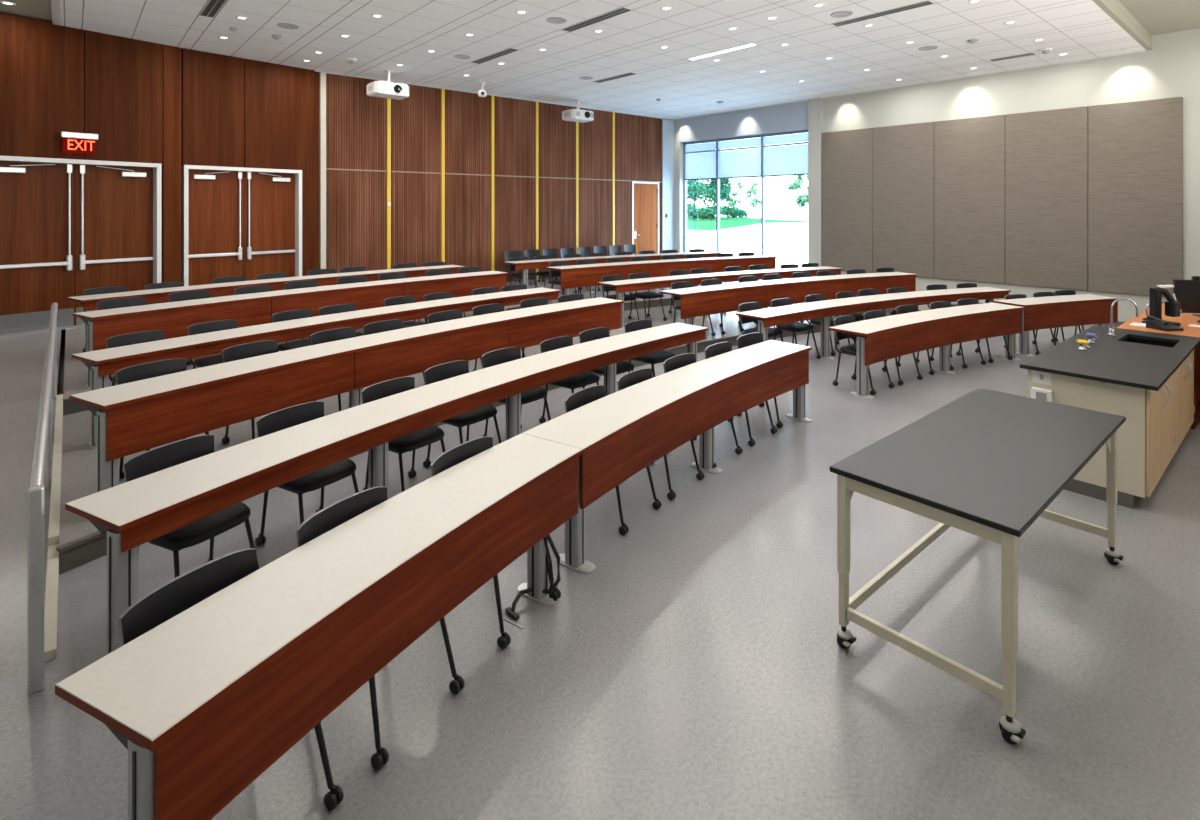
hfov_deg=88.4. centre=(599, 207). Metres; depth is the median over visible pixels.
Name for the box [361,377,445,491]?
chair
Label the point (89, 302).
curved desk
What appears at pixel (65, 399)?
trim
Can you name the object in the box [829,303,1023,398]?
curved desk
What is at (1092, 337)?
gas valve
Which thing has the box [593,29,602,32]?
recessed light
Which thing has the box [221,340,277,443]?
chair
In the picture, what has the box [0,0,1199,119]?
ceiling
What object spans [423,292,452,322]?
chair
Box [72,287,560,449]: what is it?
curved desk
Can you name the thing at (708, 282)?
chair
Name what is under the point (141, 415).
curved desk
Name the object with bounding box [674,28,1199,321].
wall
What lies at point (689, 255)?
chair
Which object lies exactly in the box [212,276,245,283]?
chair
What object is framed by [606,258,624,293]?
chair
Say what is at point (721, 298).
curved desk
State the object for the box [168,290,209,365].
chair
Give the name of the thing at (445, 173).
trim
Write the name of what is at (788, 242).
ground
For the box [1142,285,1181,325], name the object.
camera
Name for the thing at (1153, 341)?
sink basin
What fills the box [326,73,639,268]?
wall
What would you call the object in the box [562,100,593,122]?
ceiling projector
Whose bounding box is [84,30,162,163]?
wood wall panel
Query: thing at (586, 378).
chair
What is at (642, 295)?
chair
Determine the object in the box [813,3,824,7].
recessed light
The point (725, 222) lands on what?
lawn
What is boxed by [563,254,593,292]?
chair
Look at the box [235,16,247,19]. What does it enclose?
recessed light
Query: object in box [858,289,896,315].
chair
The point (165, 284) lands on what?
chair
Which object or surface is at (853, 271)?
chair
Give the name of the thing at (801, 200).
tree
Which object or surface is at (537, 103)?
trim
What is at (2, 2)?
recessed light
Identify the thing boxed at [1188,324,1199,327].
notepad
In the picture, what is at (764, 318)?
curved desk
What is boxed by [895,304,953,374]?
chair
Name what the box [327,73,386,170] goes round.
wood wall panel
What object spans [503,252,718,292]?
curved desk
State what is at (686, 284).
chair
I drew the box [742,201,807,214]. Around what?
building
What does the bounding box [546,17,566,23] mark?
ceiling speaker
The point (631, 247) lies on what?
chair
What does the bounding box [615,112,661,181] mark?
wood wall panel
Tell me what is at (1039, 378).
switch plate
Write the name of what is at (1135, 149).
acoustic panel
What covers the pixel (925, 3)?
ceiling vent
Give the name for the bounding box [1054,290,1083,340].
chair
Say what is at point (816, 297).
chair
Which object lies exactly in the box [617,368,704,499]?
chair
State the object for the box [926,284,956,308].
chair
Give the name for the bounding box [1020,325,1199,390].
island countertop
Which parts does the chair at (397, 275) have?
backrest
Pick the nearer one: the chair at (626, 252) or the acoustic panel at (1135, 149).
the acoustic panel at (1135, 149)
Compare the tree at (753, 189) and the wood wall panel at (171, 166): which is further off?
the tree at (753, 189)
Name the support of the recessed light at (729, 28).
in the ceiling
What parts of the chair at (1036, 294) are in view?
backrest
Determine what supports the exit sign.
attached to the wood wall panel at (42, 61)
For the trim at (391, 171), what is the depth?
13.86 m
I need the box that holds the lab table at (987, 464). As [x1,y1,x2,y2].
[829,388,1125,743]
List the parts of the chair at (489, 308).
backrest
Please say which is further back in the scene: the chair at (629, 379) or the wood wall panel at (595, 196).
the wood wall panel at (595, 196)
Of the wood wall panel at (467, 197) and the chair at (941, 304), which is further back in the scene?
the wood wall panel at (467, 197)
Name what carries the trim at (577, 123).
attached to the wall at (326, 73)
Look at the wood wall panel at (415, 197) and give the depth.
13.85 m
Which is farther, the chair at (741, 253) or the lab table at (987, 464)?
the chair at (741, 253)
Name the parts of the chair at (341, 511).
backrest, leg, leg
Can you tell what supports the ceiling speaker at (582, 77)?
attached to the ceiling
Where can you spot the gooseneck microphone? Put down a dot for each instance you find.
(1147, 305)
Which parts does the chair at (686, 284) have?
backrest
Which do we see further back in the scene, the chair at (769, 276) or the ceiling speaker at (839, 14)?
the chair at (769, 276)
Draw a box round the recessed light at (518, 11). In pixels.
[516,10,526,13]
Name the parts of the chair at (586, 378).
leg, backrest, seat frame, seat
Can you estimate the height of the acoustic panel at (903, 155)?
3.425 m
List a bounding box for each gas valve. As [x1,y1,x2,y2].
[1077,339,1089,350]
[1086,333,1097,342]
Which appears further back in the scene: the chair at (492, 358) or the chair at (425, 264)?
the chair at (425, 264)
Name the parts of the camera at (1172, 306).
arm, lamp arm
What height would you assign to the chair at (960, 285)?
0.810 m
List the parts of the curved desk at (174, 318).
modesty panel, modesty panel, modesty panel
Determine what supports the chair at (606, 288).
on the floor at (79, 460)
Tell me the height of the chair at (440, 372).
0.810 m
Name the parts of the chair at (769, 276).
backrest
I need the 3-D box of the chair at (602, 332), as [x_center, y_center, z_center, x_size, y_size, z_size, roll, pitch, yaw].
[0.108,1.745,6.649,0.551,0.810,0.470,0,0,43]
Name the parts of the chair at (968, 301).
backrest, leg, leg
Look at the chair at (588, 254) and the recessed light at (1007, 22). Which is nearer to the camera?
the recessed light at (1007, 22)
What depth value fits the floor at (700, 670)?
2.84 m
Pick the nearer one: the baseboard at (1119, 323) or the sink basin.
the sink basin
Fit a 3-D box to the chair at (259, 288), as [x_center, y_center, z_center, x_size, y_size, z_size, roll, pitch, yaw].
[-4.419,1.445,8.063,0.551,0.810,0.470,0,0,37]
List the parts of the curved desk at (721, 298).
modesty panel, modesty panel, modesty panel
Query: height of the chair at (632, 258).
0.810 m
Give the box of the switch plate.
[1032,370,1050,385]
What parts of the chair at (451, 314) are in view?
backrest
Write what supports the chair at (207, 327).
on the floor at (79, 460)
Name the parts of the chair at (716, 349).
backrest, leg, leg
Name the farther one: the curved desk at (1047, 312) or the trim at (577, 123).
the trim at (577, 123)
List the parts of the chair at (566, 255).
backrest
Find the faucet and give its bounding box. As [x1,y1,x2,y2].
[1107,298,1137,335]
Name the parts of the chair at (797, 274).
backrest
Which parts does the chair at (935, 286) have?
backrest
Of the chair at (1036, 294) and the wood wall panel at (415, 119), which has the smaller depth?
the chair at (1036, 294)
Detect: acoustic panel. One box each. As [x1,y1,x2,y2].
[822,128,872,272]
[873,122,933,277]
[934,115,1004,283]
[1005,106,1087,289]
[1088,97,1182,296]
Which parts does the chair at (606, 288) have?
backrest, seat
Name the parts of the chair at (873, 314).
backrest, leg, leg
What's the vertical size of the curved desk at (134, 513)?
0.740 m
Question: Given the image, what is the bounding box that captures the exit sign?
[60,131,98,153]
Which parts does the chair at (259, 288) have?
backrest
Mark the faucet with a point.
(1111, 329)
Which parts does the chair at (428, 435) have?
leg, backrest, leg, leg, seat, leg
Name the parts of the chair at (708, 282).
backrest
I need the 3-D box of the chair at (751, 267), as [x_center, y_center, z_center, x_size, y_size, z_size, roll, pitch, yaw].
[3.383,1.595,12.640,0.470,0.810,0.551,0,0,-26]
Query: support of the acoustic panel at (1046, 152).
attached to the wall at (1171, 69)
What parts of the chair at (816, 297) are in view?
backrest, seat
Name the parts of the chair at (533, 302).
backrest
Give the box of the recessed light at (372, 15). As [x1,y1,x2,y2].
[371,14,382,17]
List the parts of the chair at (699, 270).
backrest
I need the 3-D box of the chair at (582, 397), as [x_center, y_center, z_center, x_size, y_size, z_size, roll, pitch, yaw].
[0.081,1.745,4.388,0.551,0.810,0.470,0,0,36]
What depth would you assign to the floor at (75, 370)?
8.49 m
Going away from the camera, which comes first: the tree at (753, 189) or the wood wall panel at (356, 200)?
the wood wall panel at (356, 200)
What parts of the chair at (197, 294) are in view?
backrest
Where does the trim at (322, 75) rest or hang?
attached to the wall at (326, 73)
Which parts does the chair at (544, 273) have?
seat, backrest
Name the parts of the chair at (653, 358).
backrest, leg, seat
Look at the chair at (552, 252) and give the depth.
15.76 m
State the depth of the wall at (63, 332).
9.56 m
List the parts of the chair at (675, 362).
backrest, leg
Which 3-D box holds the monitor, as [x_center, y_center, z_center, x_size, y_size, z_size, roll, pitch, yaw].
[6.913,1.026,6.992,0.680,0.415,0.180,0,0,17]
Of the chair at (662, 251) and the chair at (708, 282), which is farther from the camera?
the chair at (662, 251)
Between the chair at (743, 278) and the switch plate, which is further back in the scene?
the chair at (743, 278)
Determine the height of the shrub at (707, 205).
3.027 m
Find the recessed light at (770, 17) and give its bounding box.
[766,16,776,19]
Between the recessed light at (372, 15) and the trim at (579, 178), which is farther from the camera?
the trim at (579, 178)
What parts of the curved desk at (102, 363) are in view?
modesty panel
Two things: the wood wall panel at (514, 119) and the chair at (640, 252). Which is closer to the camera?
the chair at (640, 252)
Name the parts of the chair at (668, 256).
backrest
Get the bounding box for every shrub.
[687,202,701,220]
[698,206,715,219]
[704,203,723,215]
[721,205,738,217]
[732,206,748,217]
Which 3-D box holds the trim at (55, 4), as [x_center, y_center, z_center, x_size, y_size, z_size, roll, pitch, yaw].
[-5.089,-2.803,5.694,0.100,0.064,11.330,0,0,-41]
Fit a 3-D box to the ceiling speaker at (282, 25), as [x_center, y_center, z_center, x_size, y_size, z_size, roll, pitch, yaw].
[-4.754,-2.768,9.402,0.300,0.011,0.300,0,0,-41]
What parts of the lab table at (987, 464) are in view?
leg, leg, leg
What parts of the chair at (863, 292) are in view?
backrest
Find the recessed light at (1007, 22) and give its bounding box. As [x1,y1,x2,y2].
[1004,21,1016,24]
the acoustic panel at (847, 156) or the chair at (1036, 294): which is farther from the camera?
the acoustic panel at (847, 156)
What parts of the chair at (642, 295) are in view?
backrest, seat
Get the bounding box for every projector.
[367,70,408,99]
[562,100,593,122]
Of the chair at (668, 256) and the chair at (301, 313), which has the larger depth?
the chair at (668, 256)
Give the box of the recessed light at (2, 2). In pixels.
[0,1,15,4]
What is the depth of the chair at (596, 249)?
16.85 m
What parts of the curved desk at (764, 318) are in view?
modesty panel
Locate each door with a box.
[0,156,161,336]
[181,165,301,297]
[632,181,658,254]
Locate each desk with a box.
[55,433,582,819]
[65,322,707,654]
[68,265,464,351]
[70,297,623,491]
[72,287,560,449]
[73,271,507,388]
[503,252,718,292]
[523,340,811,573]
[546,255,776,300]
[598,266,841,328]
[659,272,916,327]
[736,287,1010,359]
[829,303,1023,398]
[993,294,1118,356]
[1117,303,1199,428]
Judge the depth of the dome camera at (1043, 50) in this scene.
10.73 m
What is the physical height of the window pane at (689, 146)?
0.225 m
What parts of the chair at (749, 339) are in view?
backrest, leg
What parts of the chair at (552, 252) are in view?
backrest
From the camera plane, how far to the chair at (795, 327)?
8.84 m
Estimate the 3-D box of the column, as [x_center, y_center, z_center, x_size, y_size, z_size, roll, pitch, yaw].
[5.470,-0.312,15.693,0.049,4.925,0.360,0,0,-41]
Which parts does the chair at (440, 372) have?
leg, backrest, leg, leg, seat, leg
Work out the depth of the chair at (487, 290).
9.20 m
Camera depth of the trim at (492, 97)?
15.14 m
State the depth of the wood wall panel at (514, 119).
15.55 m
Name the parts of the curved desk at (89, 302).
modesty panel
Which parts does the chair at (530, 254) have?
backrest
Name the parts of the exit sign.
panel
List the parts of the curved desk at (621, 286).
modesty panel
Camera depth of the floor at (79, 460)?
5.47 m
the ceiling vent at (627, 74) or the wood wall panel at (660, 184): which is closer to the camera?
the ceiling vent at (627, 74)
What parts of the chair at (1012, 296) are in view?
backrest, leg, leg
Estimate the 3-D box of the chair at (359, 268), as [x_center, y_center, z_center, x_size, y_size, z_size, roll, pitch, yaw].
[-4.181,1.445,10.707,0.551,0.810,0.470,0,0,42]
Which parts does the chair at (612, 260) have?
backrest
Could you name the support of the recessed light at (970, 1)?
in the ceiling
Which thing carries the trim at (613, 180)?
attached to the wall at (326, 73)
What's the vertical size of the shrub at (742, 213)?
2.579 m
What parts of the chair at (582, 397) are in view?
backrest, leg, leg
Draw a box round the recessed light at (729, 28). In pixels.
[727,27,737,30]
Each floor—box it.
[0,324,1199,819]
[0,330,60,677]
[59,303,895,545]
[63,277,734,398]
[735,278,954,309]
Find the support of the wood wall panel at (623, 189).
attached to the wall at (326, 73)
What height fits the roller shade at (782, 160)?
0.780 m
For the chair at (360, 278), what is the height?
0.810 m
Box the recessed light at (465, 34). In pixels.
[464,33,474,36]
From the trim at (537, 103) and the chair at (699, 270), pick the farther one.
the trim at (537, 103)
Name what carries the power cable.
hanging from the curved desk at (203, 702)
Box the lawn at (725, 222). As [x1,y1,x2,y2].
[687,217,807,230]
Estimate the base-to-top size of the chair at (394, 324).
0.810 m
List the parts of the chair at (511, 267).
backrest, seat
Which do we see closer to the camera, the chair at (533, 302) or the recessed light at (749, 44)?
the chair at (533, 302)
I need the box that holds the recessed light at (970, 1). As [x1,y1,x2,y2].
[968,0,981,3]
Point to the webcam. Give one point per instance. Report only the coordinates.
(1192, 277)
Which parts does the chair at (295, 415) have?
leg, backrest, leg, seat, leg, leg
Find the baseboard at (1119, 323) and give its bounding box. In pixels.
[951,303,1124,326]
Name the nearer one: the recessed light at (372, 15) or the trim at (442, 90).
the recessed light at (372, 15)
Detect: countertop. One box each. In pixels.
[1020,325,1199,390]
[1117,303,1199,336]
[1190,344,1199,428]
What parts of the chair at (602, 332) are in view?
backrest, seat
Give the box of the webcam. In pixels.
[1191,276,1199,279]
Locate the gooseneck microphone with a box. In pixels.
[1142,301,1181,320]
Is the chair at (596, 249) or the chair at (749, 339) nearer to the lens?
the chair at (749, 339)
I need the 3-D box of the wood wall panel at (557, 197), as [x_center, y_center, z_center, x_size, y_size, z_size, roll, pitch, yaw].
[-1.134,0.532,16.460,1.220,2.635,0.050,0,0,-41]
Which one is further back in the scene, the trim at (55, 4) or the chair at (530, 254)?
the chair at (530, 254)
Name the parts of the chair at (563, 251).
backrest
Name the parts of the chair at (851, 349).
leg, backrest, seat, leg, leg, leg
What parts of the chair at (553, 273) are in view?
seat, backrest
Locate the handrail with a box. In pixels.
[28,302,57,693]
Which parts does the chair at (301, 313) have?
backrest, seat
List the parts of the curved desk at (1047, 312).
plate, modesty panel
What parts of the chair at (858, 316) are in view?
backrest, seat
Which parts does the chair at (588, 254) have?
backrest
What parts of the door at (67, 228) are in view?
kick plate, vertical rod, vertical rod, kick plate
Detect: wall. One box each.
[10,161,288,346]
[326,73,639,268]
[662,118,673,249]
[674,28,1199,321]
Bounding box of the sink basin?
[1122,337,1176,346]
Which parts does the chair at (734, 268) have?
backrest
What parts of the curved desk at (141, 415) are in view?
modesty panel, modesty panel, modesty panel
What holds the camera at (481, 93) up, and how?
hanging from the ceiling
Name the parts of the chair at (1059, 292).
backrest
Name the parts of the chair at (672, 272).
backrest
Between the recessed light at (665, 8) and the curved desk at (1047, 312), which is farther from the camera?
the curved desk at (1047, 312)
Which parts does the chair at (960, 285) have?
backrest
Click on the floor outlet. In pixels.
(504, 618)
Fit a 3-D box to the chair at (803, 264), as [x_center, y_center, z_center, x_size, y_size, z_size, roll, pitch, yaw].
[4.619,1.595,13.078,0.470,0.810,0.551,0,0,-24]
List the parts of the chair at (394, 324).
backrest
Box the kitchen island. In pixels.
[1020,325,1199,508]
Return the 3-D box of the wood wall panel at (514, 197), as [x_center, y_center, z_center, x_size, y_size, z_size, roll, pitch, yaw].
[-2.139,0.532,15.597,1.210,2.635,0.050,0,0,-41]
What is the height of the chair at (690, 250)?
0.810 m
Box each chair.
[83,286,127,352]
[97,297,145,375]
[106,330,164,385]
[115,358,208,478]
[118,548,343,819]
[123,435,258,577]
[145,282,183,304]
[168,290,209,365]
[188,320,236,368]
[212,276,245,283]
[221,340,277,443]
[234,285,286,341]
[255,401,358,545]
[257,273,287,279]
[272,309,311,351]
[284,280,317,289]
[296,487,464,770]
[307,269,335,275]
[310,327,355,411]
[318,304,363,336]
[337,275,365,284]
[339,266,365,272]
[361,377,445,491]
[363,319,424,382]
[378,272,420,321]
[384,296,427,327]
[393,263,415,268]
[422,262,444,266]
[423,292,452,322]
[423,360,501,467]
[426,269,465,319]
[427,310,482,368]
[430,436,560,648]
[458,267,481,315]
[472,287,498,294]
[472,303,524,371]
[482,347,550,436]
[501,284,526,310]
[504,251,531,284]
[508,257,537,287]
[520,298,547,357]
[524,250,550,284]
[533,255,562,294]
[539,336,599,423]
[542,249,557,280]
[549,261,580,303]
[558,294,583,302]
[560,248,573,277]
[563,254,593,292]
[564,385,661,534]
[576,260,607,298]
[577,247,590,256]
[579,327,634,388]
[586,253,603,290]
[593,246,606,255]
[602,275,638,319]
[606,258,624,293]
[609,245,621,255]
[616,251,632,254]
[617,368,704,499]
[624,244,635,254]
[624,319,675,377]
[628,273,666,320]
[631,257,663,296]
[639,251,654,253]
[661,250,677,252]
[661,255,678,290]
[663,353,742,467]
[668,270,687,313]
[671,281,715,335]
[685,254,701,285]
[689,249,704,251]
[690,268,709,286]
[701,279,743,334]
[704,342,776,446]
[716,253,732,282]
[724,266,741,283]
[736,332,782,427]
[738,252,754,255]
[738,276,758,323]
[738,302,782,341]
[748,265,766,269]
[763,274,803,322]
[771,298,820,358]
[780,264,798,268]
[792,272,830,316]
[801,263,818,266]
[805,294,849,355]
[817,271,835,275]
[832,315,893,394]
[836,291,863,343]
[846,269,865,273]
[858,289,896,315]
[863,310,922,384]
[876,268,893,272]
[887,287,922,312]
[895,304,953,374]
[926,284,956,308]
[929,301,985,368]
[956,283,982,303]
[956,298,1012,362]
[1004,294,1055,354]
[1032,292,1080,343]
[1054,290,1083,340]
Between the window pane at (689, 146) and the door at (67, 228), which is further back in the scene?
the window pane at (689, 146)
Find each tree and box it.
[687,143,715,205]
[701,178,734,205]
[727,179,744,206]
[745,181,760,215]
[786,175,807,221]
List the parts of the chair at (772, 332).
backrest, seat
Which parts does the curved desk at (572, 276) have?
modesty panel, modesty panel, modesty panel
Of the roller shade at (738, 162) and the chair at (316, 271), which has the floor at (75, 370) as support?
the chair at (316, 271)
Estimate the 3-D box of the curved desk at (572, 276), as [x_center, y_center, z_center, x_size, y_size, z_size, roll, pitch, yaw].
[1.497,1.480,12.934,5.687,0.740,0.675,0,0,-31]
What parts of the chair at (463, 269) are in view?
backrest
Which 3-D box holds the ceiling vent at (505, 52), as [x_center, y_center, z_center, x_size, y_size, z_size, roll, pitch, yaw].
[-1.938,-2.771,11.287,0.170,0.007,1.370,0,0,-41]
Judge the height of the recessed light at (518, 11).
0.010 m
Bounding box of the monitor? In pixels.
[1173,279,1199,316]
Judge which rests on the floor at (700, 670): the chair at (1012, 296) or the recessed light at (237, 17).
the chair at (1012, 296)
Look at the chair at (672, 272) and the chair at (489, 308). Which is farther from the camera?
the chair at (672, 272)
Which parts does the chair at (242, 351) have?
leg, backrest, leg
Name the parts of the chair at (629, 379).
backrest, leg, leg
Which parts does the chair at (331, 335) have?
backrest, leg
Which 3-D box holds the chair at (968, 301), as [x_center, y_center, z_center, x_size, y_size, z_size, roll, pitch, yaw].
[5.513,1.745,8.875,0.470,0.810,0.551,0,0,-25]
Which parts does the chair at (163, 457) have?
backrest, leg, seat, leg, leg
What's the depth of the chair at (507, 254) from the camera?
14.93 m
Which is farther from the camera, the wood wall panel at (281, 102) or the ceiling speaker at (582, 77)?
the ceiling speaker at (582, 77)
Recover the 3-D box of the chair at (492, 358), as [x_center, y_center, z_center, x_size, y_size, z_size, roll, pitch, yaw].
[-0.750,1.745,5.676,0.551,0.810,0.470,0,0,40]
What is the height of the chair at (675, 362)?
0.810 m
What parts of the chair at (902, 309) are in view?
backrest, leg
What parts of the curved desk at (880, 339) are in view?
plate, modesty panel, plate, plate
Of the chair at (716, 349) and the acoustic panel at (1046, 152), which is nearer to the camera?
the chair at (716, 349)
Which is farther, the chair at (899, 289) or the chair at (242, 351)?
the chair at (899, 289)
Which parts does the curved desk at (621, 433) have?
plate, modesty panel, plate, plate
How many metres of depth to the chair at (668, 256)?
13.51 m
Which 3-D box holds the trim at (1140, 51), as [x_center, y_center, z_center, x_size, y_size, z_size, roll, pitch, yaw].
[0.472,-2.764,10.424,14.500,0.018,11.200,0,0,-41]
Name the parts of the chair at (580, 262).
backrest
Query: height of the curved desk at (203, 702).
0.740 m
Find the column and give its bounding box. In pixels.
[808,98,821,276]
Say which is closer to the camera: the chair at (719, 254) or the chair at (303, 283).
the chair at (303, 283)
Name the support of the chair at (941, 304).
on the floor at (700, 670)
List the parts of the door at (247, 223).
vertical rod, vertical rod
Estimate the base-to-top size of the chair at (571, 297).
0.810 m
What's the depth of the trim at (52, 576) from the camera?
3.69 m
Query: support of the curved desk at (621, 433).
on the floor at (700, 670)
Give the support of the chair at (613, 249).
on the floor at (75, 370)
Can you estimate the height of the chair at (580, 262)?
0.810 m
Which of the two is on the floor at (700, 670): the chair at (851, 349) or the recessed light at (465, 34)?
the chair at (851, 349)
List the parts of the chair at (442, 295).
backrest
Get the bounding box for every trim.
[44,394,62,661]
[50,0,60,25]
[59,325,832,573]
[62,298,670,401]
[63,299,680,415]
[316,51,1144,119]
[319,71,325,268]
[327,168,386,171]
[387,98,390,268]
[391,171,440,173]
[441,89,444,261]
[445,173,490,175]
[491,96,493,270]
[494,175,534,177]
[535,102,538,278]
[539,177,575,178]
[576,107,578,253]
[579,178,611,180]
[612,112,614,255]
[615,180,661,182]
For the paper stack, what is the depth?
6.46 m
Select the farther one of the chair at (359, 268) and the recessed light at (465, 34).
the chair at (359, 268)
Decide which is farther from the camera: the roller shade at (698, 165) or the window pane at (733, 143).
the roller shade at (698, 165)
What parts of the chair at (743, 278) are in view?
backrest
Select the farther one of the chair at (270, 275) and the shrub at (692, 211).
the shrub at (692, 211)
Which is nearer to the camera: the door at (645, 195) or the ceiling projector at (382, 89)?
the ceiling projector at (382, 89)
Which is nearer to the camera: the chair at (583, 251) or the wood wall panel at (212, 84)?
the wood wall panel at (212, 84)
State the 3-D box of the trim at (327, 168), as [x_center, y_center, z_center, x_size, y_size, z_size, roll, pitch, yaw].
[-5.119,-0.800,13.030,1.235,0.030,0.020,0,0,-41]
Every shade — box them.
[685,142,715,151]
[685,152,715,178]
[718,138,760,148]
[718,148,760,177]
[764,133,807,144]
[764,144,807,175]
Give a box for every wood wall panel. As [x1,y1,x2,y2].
[0,12,83,159]
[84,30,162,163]
[162,44,180,302]
[181,48,243,166]
[244,59,318,275]
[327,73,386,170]
[327,170,386,285]
[391,82,440,172]
[391,172,440,268]
[445,89,490,174]
[445,174,490,271]
[494,96,535,176]
[494,176,535,281]
[539,102,575,177]
[539,178,575,278]
[579,108,612,179]
[579,179,612,255]
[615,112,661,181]
[615,181,631,255]
[659,182,661,253]
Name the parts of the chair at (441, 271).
backrest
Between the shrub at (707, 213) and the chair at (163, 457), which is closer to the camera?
the chair at (163, 457)
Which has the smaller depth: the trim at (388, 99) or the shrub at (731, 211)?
the trim at (388, 99)
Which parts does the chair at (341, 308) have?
backrest, seat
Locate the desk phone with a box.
[1146,315,1183,330]
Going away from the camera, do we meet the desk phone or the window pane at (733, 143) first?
the desk phone
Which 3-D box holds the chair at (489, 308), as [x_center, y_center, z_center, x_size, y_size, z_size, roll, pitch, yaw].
[-1.196,1.595,7.411,0.551,0.810,0.470,0,0,41]
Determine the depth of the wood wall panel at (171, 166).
10.57 m
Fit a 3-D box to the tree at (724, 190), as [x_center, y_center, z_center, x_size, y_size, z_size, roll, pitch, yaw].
[25.336,-5.099,134.192,10.674,14.603,8.984,0,0,-41]
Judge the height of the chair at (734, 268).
0.810 m
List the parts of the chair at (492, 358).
leg, backrest, seat, leg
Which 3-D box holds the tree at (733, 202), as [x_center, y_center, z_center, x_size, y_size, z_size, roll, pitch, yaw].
[32.355,-2.459,149.916,5.515,9.322,5.504,0,0,-41]
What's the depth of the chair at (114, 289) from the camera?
8.09 m
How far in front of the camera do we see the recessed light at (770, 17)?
9.00 m
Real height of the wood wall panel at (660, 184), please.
2.635 m
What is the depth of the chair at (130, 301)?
7.10 m
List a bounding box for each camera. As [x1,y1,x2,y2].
[346,58,356,63]
[478,82,486,96]
[1039,48,1051,53]
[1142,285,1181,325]
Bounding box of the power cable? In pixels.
[505,535,560,620]
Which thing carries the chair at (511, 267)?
on the floor at (75, 370)
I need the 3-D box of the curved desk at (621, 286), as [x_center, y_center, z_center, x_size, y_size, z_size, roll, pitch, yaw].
[2.493,1.630,11.785,5.711,0.740,0.689,0,0,-30]
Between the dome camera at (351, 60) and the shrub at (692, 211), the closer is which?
the dome camera at (351, 60)
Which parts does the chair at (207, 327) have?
seat, backrest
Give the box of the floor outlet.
[503,617,523,628]
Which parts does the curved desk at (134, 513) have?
modesty panel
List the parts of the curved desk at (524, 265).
modesty panel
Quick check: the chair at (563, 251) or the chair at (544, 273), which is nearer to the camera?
the chair at (544, 273)
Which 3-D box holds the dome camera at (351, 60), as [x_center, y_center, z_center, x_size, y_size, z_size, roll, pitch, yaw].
[-4.624,-2.732,11.491,0.180,0.085,0.180,0,0,-41]
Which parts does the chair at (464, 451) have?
backrest, leg, leg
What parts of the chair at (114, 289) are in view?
backrest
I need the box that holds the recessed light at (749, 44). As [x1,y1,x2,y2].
[687,43,756,59]
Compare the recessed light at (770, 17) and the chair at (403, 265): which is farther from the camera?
the chair at (403, 265)
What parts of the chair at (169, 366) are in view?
leg, backrest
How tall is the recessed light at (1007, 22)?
0.010 m
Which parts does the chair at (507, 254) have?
backrest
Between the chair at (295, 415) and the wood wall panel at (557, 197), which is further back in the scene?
the wood wall panel at (557, 197)
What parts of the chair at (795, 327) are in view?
backrest, seat, leg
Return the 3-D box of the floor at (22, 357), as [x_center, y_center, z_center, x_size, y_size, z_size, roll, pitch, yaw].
[-6.608,2.000,6.142,1.820,0.300,10.070,0,0,-41]
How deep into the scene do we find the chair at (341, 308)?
7.54 m
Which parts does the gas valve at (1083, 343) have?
lever handle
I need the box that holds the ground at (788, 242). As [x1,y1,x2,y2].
[687,215,807,267]
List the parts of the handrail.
post, rail, post, post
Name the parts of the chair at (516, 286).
backrest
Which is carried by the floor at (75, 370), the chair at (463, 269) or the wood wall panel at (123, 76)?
the chair at (463, 269)
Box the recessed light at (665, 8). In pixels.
[660,6,671,10]
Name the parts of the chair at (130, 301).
backrest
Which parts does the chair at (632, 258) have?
backrest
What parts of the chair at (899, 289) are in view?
backrest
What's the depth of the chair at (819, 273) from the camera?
11.69 m
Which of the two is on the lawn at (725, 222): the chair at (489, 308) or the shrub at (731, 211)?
the shrub at (731, 211)
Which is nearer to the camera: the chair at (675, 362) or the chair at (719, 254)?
the chair at (675, 362)
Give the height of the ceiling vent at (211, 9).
0.007 m
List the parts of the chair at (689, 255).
backrest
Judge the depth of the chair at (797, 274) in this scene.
11.43 m
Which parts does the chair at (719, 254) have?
backrest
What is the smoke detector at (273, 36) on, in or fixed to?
attached to the ceiling
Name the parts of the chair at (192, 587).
backrest, leg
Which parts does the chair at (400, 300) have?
backrest, seat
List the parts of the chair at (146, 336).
backrest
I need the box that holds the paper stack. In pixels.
[1129,322,1145,326]
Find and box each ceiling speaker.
[277,23,298,28]
[454,55,470,58]
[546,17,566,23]
[579,76,592,79]
[831,11,852,17]
[918,46,937,50]
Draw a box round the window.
[683,130,807,268]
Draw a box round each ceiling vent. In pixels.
[200,0,226,17]
[471,48,517,63]
[562,8,630,31]
[594,73,634,82]
[832,1,933,26]
[991,53,1034,60]
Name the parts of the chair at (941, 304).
backrest, leg, leg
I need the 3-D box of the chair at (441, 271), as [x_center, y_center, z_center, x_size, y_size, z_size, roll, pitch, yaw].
[-2.549,1.445,10.206,0.551,0.810,0.470,0,0,44]
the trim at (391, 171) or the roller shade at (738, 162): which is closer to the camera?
the trim at (391, 171)
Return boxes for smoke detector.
[272,35,281,38]
[967,39,977,42]
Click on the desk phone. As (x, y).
(1158, 324)
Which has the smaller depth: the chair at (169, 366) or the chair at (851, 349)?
the chair at (169, 366)

